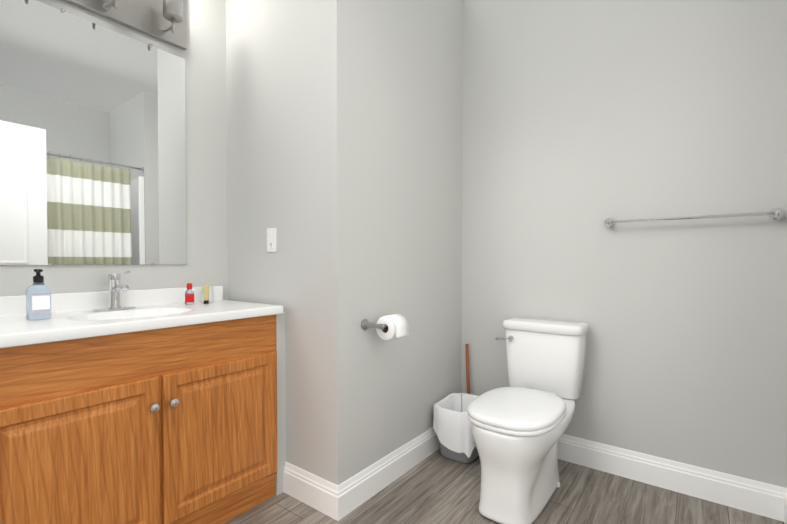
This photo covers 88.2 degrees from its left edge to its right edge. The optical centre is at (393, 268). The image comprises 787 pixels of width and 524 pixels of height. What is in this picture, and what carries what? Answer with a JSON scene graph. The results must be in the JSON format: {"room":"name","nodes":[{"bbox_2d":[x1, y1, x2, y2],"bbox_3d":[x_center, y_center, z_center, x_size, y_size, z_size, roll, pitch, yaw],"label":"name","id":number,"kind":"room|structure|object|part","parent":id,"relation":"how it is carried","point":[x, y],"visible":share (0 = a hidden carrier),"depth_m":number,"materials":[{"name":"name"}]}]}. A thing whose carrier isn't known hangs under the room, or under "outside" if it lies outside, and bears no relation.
{"room":"bathroom","nodes":[
{"label":"bathroom","id":0,"kind":"room"},
{"bbox_2d":[0,0,227,299],"bbox_3d":[-1.558,-0.328,1.472,0.120,2.800,1.985,1,1,37],"label":"wall","id":1,"kind":"structure","parent":0,"point":[203,54],"depth_m":2.09,"materials":[{"name":"grey paint"}]},
{"bbox_2d":[0,0,186,266],"bbox_3d":[-1.250,-0.532,1.760,0.018,1.040,0.700,1,1,37],"label":"mirror","id":2,"kind":"object","parent":1,"relation":"attached to","point":[92,143],"visible":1,"depth_m":1.71,"materials":[{"name":"clear glass"}]},
{"bbox_2d":[64,0,186,49],"bbox_3d":[-1.186,-1.234,1.704,0.174,0.315,0.697,1,1,37],"label":"sconce","id":3,"kind":"object","parent":1,"relation":"attached to","point":[164,21],"visible":1,"depth_m":1.85,"materials":[{"name":"silver metal"}]},
{"bbox_3d":[-1.189,-1.114,1.710,0.115,0.073,0.026,1,1,37],"label":"arm","id":4,"kind":"part","parent":3,"relation":"part of"},
{"bbox_3d":[-1.051,-1.117,1.894,0.115,0.073,0.026,1,1,37],"label":"arm","id":5,"kind":"part","parent":3,"relation":"part of"},
{"bbox_3d":[-1.010,-1.201,1.862,0.082,0.103,0.082,1,1,37],"label":"lamp shade","id":6,"kind":"part","parent":3,"relation":"part of","materials":[{"name":"white glass"}]},
{"bbox_2d":[226,0,462,484],"bbox_3d":[-0.248,-0.345,2.510,0.965,2.800,1.250,1,1,37],"label":"wall bump-out","id":7,"kind":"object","parent":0,"point":[344,142],"visible":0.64,"depth_m":1.97,"materials":[{"name":"grey paint"}]},
{"bbox_2d":[267,228,276,251],"bbox_3d":[-0.599,-0.141,1.984,0.072,0.116,0.017,1,1,37],"label":"light switch","id":8,"kind":"object","parent":7,"relation":"attached to","point":[271,239],"visible":1,"depth_m":1.98,"materials":[{"name":"white plastic"}]},
{"bbox_2d":[283,462,334,514],"bbox_3d":[-0.582,0.994,1.991,0.840,0.140,0.016,1,1,37],"label":"baseboard","id":9,"kind":"structure","parent":7,"relation":"attached to","point":[306,487],"depth_m":1.84,"materials":[{"name":"white paint"}]},
{"bbox_2d":[327,427,439,520],"bbox_3d":[0.093,0.991,2.168,0.016,0.140,1.110,1,1,37],"label":"baseboard","id":10,"kind":"structure","parent":7,"relation":"attached to","point":[335,501],"depth_m":1.94,"materials":[{"name":"white paint"}]},
{"bbox_2d":[361,314,408,339],"bbox_3d":[-0.028,0.266,1.874,0.161,0.111,0.184,1,1,37],"label":"toilet paper holder","id":11,"kind":"object","parent":7,"relation":"attached to","point":[389,327],"visible":1,"depth_m":1.84,"materials":[{"name":"white paper"}]},
{"bbox_2d":[224,449,784,523],"bbox_3d":[0.184,1.130,0.966,3.540,0.100,3.235,1,1,37],"label":"floor","id":12,"kind":"structure","parent":0,"point":[436,487],"depth_m":1.83,"materials":[{"name":"wood"}]},
{"bbox_2d":[0,286,285,523],"bbox_3d":[-1.019,0.584,1.641,0.556,0.970,1.090,1,1,37],"label":"bathroom vanity","id":13,"kind":"object","parent":12,"relation":"on","point":[157,406],"depth_m":1.46,"materials":[{"name":"brown wood"}]},
{"bbox_2d":[26,269,51,319],"bbox_3d":[-1.256,0.088,1.438,0.066,0.177,0.063,1,1,37],"label":"soap bottle","id":14,"kind":"object","parent":13,"relation":"on","point":[38,298],"visible":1,"depth_m":1.42,"materials":[{"name":"blue plastic"}]},
{"bbox_3d":[-0.997,0.670,1.286,0.019,0.557,0.482,1,1,37],"label":"door","id":15,"kind":"part","parent":13,"relation":"part of","materials":[{"name":"brown wood"}]},
{"bbox_2d":[0,286,222,316],"bbox_3d":[-1.243,0.136,1.778,0.021,0.077,1.051,1,1,37],"label":"backsplash","id":16,"kind":"structure","parent":13,"relation":"on","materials":[{"name":"white stone"}]},
{"bbox_2d":[91,271,136,310],"bbox_3d":[-1.150,0.090,1.701,0.149,0.165,0.164,1,1,37],"label":"faucet","id":17,"kind":"object","parent":13,"relation":"on","point":[115,287],"visible":0.98,"depth_m":1.71,"materials":[{"name":"silver metal"}]},
{"bbox_3d":[-1.135,0.083,1.689,0.109,0.037,0.027,1,1,37],"label":"spout","id":18,"kind":"part","parent":17,"relation":"part of","materials":[{"name":"silver metal"}]},
{"bbox_3d":[-0.847,0.490,1.437,0.036,0.033,0.033,1,1,37],"label":"knob","id":19,"kind":"part","parent":13,"relation":"part of","materials":[{"name":"silver metal"}]},
{"bbox_3d":[-0.806,0.489,1.490,0.036,0.033,0.033,1,1,37],"label":"knob","id":20,"kind":"part","parent":13,"relation":"part of","materials":[{"name":"silver metal"}]},
{"bbox_2d":[185,283,193,304],"bbox_3d":[-0.966,0.118,1.925,0.029,0.102,0.039,1,1,37],"label":"sanitizer bottle","id":21,"kind":"object","parent":13,"relation":"on","point":[189,296],"visible":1,"depth_m":1.91,"materials":[{"name":"red plastic"}]},
{"bbox_2d":[203,285,208,303],"bbox_3d":[-0.908,0.123,1.969,0.023,0.090,0.032,1,1,37],"label":"tube","id":22,"kind":"object","parent":13,"relation":"on","point":[206,293],"visible":1,"depth_m":1.96,"materials":[{"name":"yellow plastic"}]},
{"bbox_2d":[201,286,213,302],"bbox_3d":[-0.937,0.128,2.047,0.064,0.079,0.063,1,1,37],"label":"cup","id":23,"kind":"object","parent":13,"relation":"on","point":[211,296],"visible":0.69,"depth_m":2.03,"materials":[{"name":"white"}]},
{"bbox_3d":[-0.694,0.664,1.688,0.019,0.557,0.501,1,1,37],"label":"door","id":24,"kind":"part","parent":13,"relation":"part of","materials":[{"name":"brown wood"}]},
{"bbox_3d":[-0.730,0.634,2.074,0.498,0.856,0.052,1,1,37],"label":"vanity wall filler","id":25,"kind":"part","parent":13,"relation":"part of","materials":[{"name":"white wood"}]},
{"bbox_2d":[433,393,478,462],"bbox_3d":[0.398,0.908,2.336,0.261,0.296,0.308,1,1,37],"label":"waste bin","id":26,"kind":"object","parent":12,"relation":"on","point":[452,425],"visible":0.71,"depth_m":2.23,"materials":[{"name":"grey plastic"}]},
{"bbox_2d":[465,344,469,393],"bbox_3d":[0.471,0.764,2.522,0.132,0.578,0.132,1,1,37],"label":"plunger","id":27,"kind":"object","parent":12,"relation":"on","point":[467,369],"visible":0.27,"depth_m":2.55,"materials":[{"name":"brown wood"}]},
{"bbox_2d":[467,317,588,523],"bbox_3d":[0.638,0.674,1.977,0.433,0.780,0.783,1,1,37],"label":"toilet","id":28,"kind":"object","parent":12,"relation":"on","point":[521,423],"visible":0.98,"depth_m":1.81,"materials":[{"name":"white ceramic"}]},
{"bbox_3d":[0.603,0.376,2.211,0.090,0.029,0.038,1,1,37],"label":"flush handle","id":29,"kind":"part","parent":28,"relation":"part of","materials":[{"name":"silver metal"}]},
{"bbox_3d":[0.570,0.653,1.870,0.384,0.019,0.524,1,1,37],"label":"seat","id":30,"kind":"part","parent":28,"relation":"part of","materials":[{"name":"white plastic"}]},
{"bbox_3d":[0.570,0.625,1.870,0.384,0.034,0.524,1,1,37],"label":"lid","id":31,"kind":"part","parent":28,"relation":"part of","materials":[{"name":"white plastic"}]},
{"bbox_3d":[0.817,0.493,2.196,0.392,0.331,0.197,1,1,37],"label":"tank","id":32,"kind":"part","parent":28,"relation":"part of","materials":[{"name":"white ceramic"}]},
{"bbox_3d":[0.815,0.304,2.191,0.414,0.047,0.218,1,1,37],"label":"tank lid","id":33,"kind":"part","parent":28,"relation":"part of","materials":[{"name":"white ceramic"}]},
{"bbox_2d":[461,0,786,487],"bbox_3d":[1.141,-0.340,2.172,1.660,2.800,0.120,1,1,37],"label":"wall","id":34,"kind":"structure","parent":0,"point":[583,121],"depth_m":2.03,"materials":[{"name":"grey paint"}]},
{"bbox_2d":[557,434,779,519],"bbox_3d":[1.052,0.991,2.175,1.540,0.140,0.016,1,1,37],"label":"baseboard","id":35,"kind":"structure","parent":34,"relation":"attached to","point":[752,496],"depth_m":1.94,"materials":[{"name":"white paint"}]},
{"bbox_2d":[604,208,785,227],"bbox_3d":[1.355,-0.235,1.889,0.689,0.054,0.075,1,1,37],"label":"towel rail","id":36,"kind":"object","parent":34,"relation":"attached to","point":[775,214],"visible":1,"depth_m":1.82,"materials":[{"name":"silver metal"}]},
{"bbox_2d":[779,487,786,523],"bbox_3d":[1.473,1.002,1.468,0.016,0.140,0.569,1,1,37],"label":"baseboard","id":37,"kind":"structure","parent":34,"relation":"attached to","point":[782,491],"depth_m":1.72,"materials":[{"name":"white paint"}]}
]}

